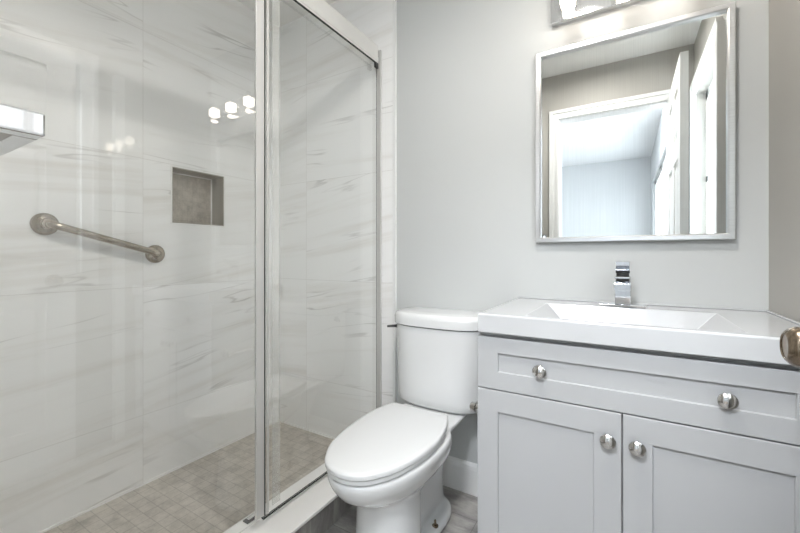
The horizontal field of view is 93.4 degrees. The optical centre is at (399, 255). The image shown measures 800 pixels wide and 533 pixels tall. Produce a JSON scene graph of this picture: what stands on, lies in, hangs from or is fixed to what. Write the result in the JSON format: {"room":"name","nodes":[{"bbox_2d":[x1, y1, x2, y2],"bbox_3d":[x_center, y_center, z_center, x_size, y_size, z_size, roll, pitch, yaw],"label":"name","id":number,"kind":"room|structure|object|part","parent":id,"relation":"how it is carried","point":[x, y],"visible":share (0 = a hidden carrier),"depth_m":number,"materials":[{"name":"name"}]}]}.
{"room":"bathroom","nodes":[
{"label":"bathroom","id":0,"kind":"room"},
{"bbox_2d":[0,0,278,532],"bbox_3d":[-1.204,-0.169,1.613,0.132,2.420,1.640,0,0,31],"label":"wall","id":1,"kind":"structure","parent":0,"point":[120,369],"depth_m":1.58,"materials":[{"name":"tile"}]},
{"bbox_2d":[29,213,164,262],"bbox_3d":[-1.162,-0.062,1.503,0.058,0.186,0.451,0,0,31],"label":"grab bar","id":2,"kind":"object","parent":1,"relation":"attached to","point":[41,223],"visible":1,"depth_m":1.42,"materials":[{"name":"silver metal"}]},
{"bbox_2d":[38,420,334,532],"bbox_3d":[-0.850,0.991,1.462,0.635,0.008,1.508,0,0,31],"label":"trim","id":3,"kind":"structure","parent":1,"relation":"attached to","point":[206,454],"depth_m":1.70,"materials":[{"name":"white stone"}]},
{"bbox_2d":[44,421,333,532],"bbox_3d":[-0.845,1.018,1.460,0.645,0.047,1.508,0,0,31],"label":"floor","id":4,"kind":"structure","parent":0,"point":[214,492],"depth_m":1.59,"materials":[{"name":"tile"}]},
{"bbox_2d":[238,0,337,26],"bbox_3d":[-0.235,-1.404,1.088,2.574,0.050,1.740,0,0,31],"label":"ceiling","id":5,"kind":"structure","parent":0,"point":[281,12],"depth_m":2.12,"materials":[{"name":"white paint"}]},
{"bbox_2d":[324,485,477,532],"bbox_3d":[-0.261,1.066,1.045,2.274,0.050,1.640,0,0,31],"label":"floor","id":6,"kind":"structure","parent":0,"point":[464,514],"depth_m":1.50,"materials":[{"name":"grey tile"}]},
{"bbox_2d":[223,463,353,532],"bbox_3d":[-0.493,0.986,1.248,0.197,0.111,1.508,0,0,31],"label":"curb","id":7,"kind":"object","parent":6,"relation":"on","point":[317,508],"visible":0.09,"depth_m":1.41,"materials":[{"name":"white stone"}]},
{"bbox_2d":[243,513,254,523],"bbox_3d":[-0.523,0.926,1.339,0.026,0.008,0.065,0,0,31],"label":"guide","id":8,"kind":"object","parent":7,"relation":"on","point":[250,518],"visible":0.52,"depth_m":1.32,"materials":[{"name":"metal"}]},
{"bbox_2d":[261,0,376,519],"bbox_3d":[-0.298,-0.058,1.601,0.014,1.942,0.698,0,0,31],"label":"door frame","id":9,"kind":"structure","parent":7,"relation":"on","point":[268,513],"depth_m":1.32,"materials":[{"name":"metal"}]},
{"bbox_2d":[325,307,480,532],"bbox_3d":[0.009,0.639,1.387,0.464,0.803,0.757,0,0,31],"label":"toilet","id":10,"kind":"object","parent":6,"relation":"on","point":[387,464],"visible":1,"depth_m":1.38,"materials":[{"name":"ceramic"}]},
{"bbox_3d":[-0.042,0.632,1.276,0.320,0.015,0.504,0,0,31],"label":"seat","id":11,"kind":"part","parent":10,"relation":"part of","materials":[{"name":"white plastic"}]},
{"bbox_3d":[-0.042,0.613,1.276,0.329,0.020,0.514,0,0,31],"label":"lid","id":12,"kind":"part","parent":10,"relation":"part of","materials":[{"name":"white plastic"}]},
{"bbox_3d":[0.018,0.839,1.373,0.330,0.405,0.727,0,0,31],"label":"bowl","id":13,"kind":"part","parent":10,"relation":"part of","materials":[{"name":"ceramic"}]},
{"bbox_3d":[0.168,0.266,1.612,0.424,0.056,0.208,0,0,31],"label":"tank lid","id":14,"kind":"part","parent":10,"relation":"part of","materials":[{"name":"ceramic"}]},
{"bbox_3d":[0.168,0.464,1.612,0.406,0.334,0.190,0,0,31],"label":"tank","id":15,"kind":"part","parent":10,"relation":"part of","materials":[{"name":"ceramic"}]},
{"bbox_2d":[478,332,799,532],"bbox_3d":[0.677,0.636,1.139,0.762,0.809,0.506,0,0,31],"label":"vanity cabinet","id":16,"kind":"object","parent":6,"relation":"on","point":[574,437],"visible":0.96,"depth_m":0.94,"materials":[{"name":"grey paint"}]},
{"bbox_2d":[469,400,477,411],"bbox_3d":[0.285,0.489,1.272,0.047,0.040,0.174,0,0,31],"label":"paper holder","id":17,"kind":"object","parent":16,"relation":"attached to","point":[473,407],"visible":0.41,"depth_m":1.21,"materials":[{"name":"silver metal"}]},
{"bbox_3d":[0.386,0.320,1.043,0.038,0.038,0.028,0,0,31],"label":"knob","id":18,"kind":"part","parent":16,"relation":"part of","materials":[{"name":"silver metal"}]},
{"bbox_3d":[0.401,0.674,1.054,0.376,0.553,0.020,0,0,31],"label":"door","id":19,"kind":"part","parent":16,"relation":"part of","materials":[{"name":"grey paint"}]},
{"bbox_3d":[0.525,0.467,0.952,0.038,0.038,0.028,0,0,31],"label":"knob","id":20,"kind":"part","parent":16,"relation":"part of","materials":[{"name":"silver metal"}]},
{"bbox_3d":[0.579,0.469,0.919,0.038,0.038,0.028,0,0,31],"label":"knob","id":21,"kind":"part","parent":16,"relation":"part of","materials":[{"name":"silver metal"}]},
{"bbox_2d":[478,296,799,364],"bbox_3d":[0.683,0.221,1.144,0.756,0.110,0.491,0,0,31],"label":"vanity sink","id":22,"kind":"object","parent":16,"relation":"in","point":[721,332],"visible":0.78,"depth_m":1.01,"materials":[{"name":"ceramic"}]},
{"bbox_2d":[600,262,646,308],"bbox_3d":[0.737,0.095,1.247,0.136,0.153,0.127,0,0,31],"label":"faucet","id":23,"kind":"object","parent":22,"relation":"on","point":[622,281],"visible":1,"depth_m":1.25,"materials":[{"name":"silver metal"}]},
{"bbox_3d":[0.725,0.092,1.227,0.047,0.038,0.081,0,0,31],"label":"spout","id":24,"kind":"part","parent":23,"relation":"part of","materials":[{"name":"silver metal"}]},
{"bbox_3d":[0.746,0.039,1.262,0.044,0.041,0.083,0,0,31],"label":"lever","id":25,"kind":"part","parent":23,"relation":"part of","materials":[{"name":"silver metal"}]},
{"bbox_3d":[0.757,0.167,1.280,0.136,0.008,0.050,0,0,31],"label":"plate","id":26,"kind":"part","parent":23,"relation":"part of","materials":[{"name":"silver metal"}]},
{"bbox_3d":[0.562,0.318,0.957,0.752,0.153,0.020,0,0,31],"label":"drawer","id":27,"kind":"part","parent":16,"relation":"part of","materials":[{"name":"grey paint"}]},
{"bbox_3d":[0.725,0.674,0.859,0.372,0.553,0.020,0,0,31],"label":"door","id":28,"kind":"part","parent":16,"relation":"part of","materials":[{"name":"grey paint"}]},
{"bbox_3d":[0.728,0.322,0.837,0.038,0.038,0.028,0,0,31],"label":"knob","id":29,"kind":"part","parent":16,"relation":"part of","materials":[{"name":"silver metal"}]},
{"bbox_2d":[279,0,768,463],"bbox_3d":[0.185,-0.144,1.785,2.574,2.470,0.112,0,0,31],"label":"wall","id":30,"kind":"structure","parent":0,"point":[466,69],"depth_m":1.74,"materials":[{"name":"grey paint"}]},
{"bbox_2d":[377,50,381,407],"bbox_3d":[-0.104,-0.050,1.887,0.026,1.959,0.010,0,0,31],"label":"door frame","id":31,"kind":"structure","parent":30,"relation":"attached to","point":[379,70],"depth_m":1.88,"materials":[{"name":"silver metal"}]},
{"bbox_2d":[393,0,396,402],"bbox_3d":[-0.026,-0.169,1.852,0.016,2.420,0.015,0,0,31],"label":"trim","id":32,"kind":"structure","parent":30,"relation":"attached to","point":[394,1],"depth_m":1.84,"materials":[{"name":"paint"}]},
{"bbox_2d":[443,456,477,496],"bbox_3d":[0.235,0.974,1.695,0.591,0.135,0.014,0,0,31],"label":"baseboard","id":33,"kind":"structure","parent":30,"relation":"attached to","point":[461,475],"depth_m":1.67,"materials":[{"name":"paint"}]},
{"bbox_2d":[551,0,642,26],"bbox_3d":[0.768,-0.939,1.293,0.484,0.160,0.150,0,0,31],"label":"lamp","id":34,"kind":"object","parent":30,"relation":"attached to","point":[562,11],"visible":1,"depth_m":1.39,"materials":[{"name":"silver metal"}]},
{"bbox_3d":[0.603,-0.927,1.353,0.048,0.052,0.048,0,0,31],"label":"bulb","id":35,"kind":"part","parent":34,"relation":"part of","materials":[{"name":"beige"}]},
{"bbox_2d":[536,1,735,242],"bbox_3d":[0.801,-0.427,1.346,0.602,0.746,0.025,0,0,31],"label":"mirror","id":36,"kind":"object","parent":30,"relation":"attached to","point":[636,127],"visible":1,"depth_m":1.32,"materials":[{"name":"silver metal"}]},
{"bbox_2d":[769,0,799,321],"bbox_3d":[0.764,-0.169,0.427,0.120,2.420,1.640,0,0,31],"label":"wall","id":37,"kind":"structure","parent":0,"point":[784,15],"depth_m":1.04,"materials":[{"name":"grey paint"}]},
{"bbox_3d":[-0.611,-0.169,0.368,2.174,2.420,0.120,0,0,31],"label":"wall","id":38,"kind":"structure","parent":0,"visible":0},
{"bbox_2d":[0,103,44,155],"bbox_3d":[-0.616,-0.142,0.495,0.502,0.046,0.093,0,0,31],"label":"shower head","id":39,"kind":"object","parent":38,"relation":"attached to","point":[19,127],"visible":1,"depth_m":0.40,"materials":[{"name":"silver metal"}]},
{"bbox_3d":[-0.418,-0.143,0.381,0.022,0.026,0.085,0,0,31],"label":"bracket arm","id":40,"kind":"part","parent":39,"relation":"part of","materials":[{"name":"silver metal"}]},
{"bbox_2d":[780,326,799,367],"bbox_3d":[0.428,-0.001,0.230,0.139,2.060,0.714,0,0,31],"label":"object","id":41,"kind":"structure","parent":38,"relation":"in","point":[789,338],"depth_m":0.48,"materials":[{"name":"metal"}]},
{"bbox_3d":[-1.165,-0.225,0.779,0.800,2.309,0.012,0,0,31],"label":"wall","id":42,"kind":"structure","parent":0,"visible":0},
{"bbox_2d":[293,0,378,68],"bbox_3d":[-0.489,-0.983,1.236,0.011,0.115,1.468,0,0,31],"label":"shower rail","id":43,"kind":"object","parent":42,"relation":"attached to","point":[321,10],"visible":1,"depth_m":1.62,"materials":[{"name":"metal"}]},
{"bbox_2d":[255,0,264,520],"bbox_3d":[-0.671,-0.069,0.955,0.011,1.920,0.794,0,0,31],"label":"door frame","id":44,"kind":"structure","parent":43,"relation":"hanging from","point":[259,4],"depth_m":1.27,"materials":[{"name":"metal"}]}
]}

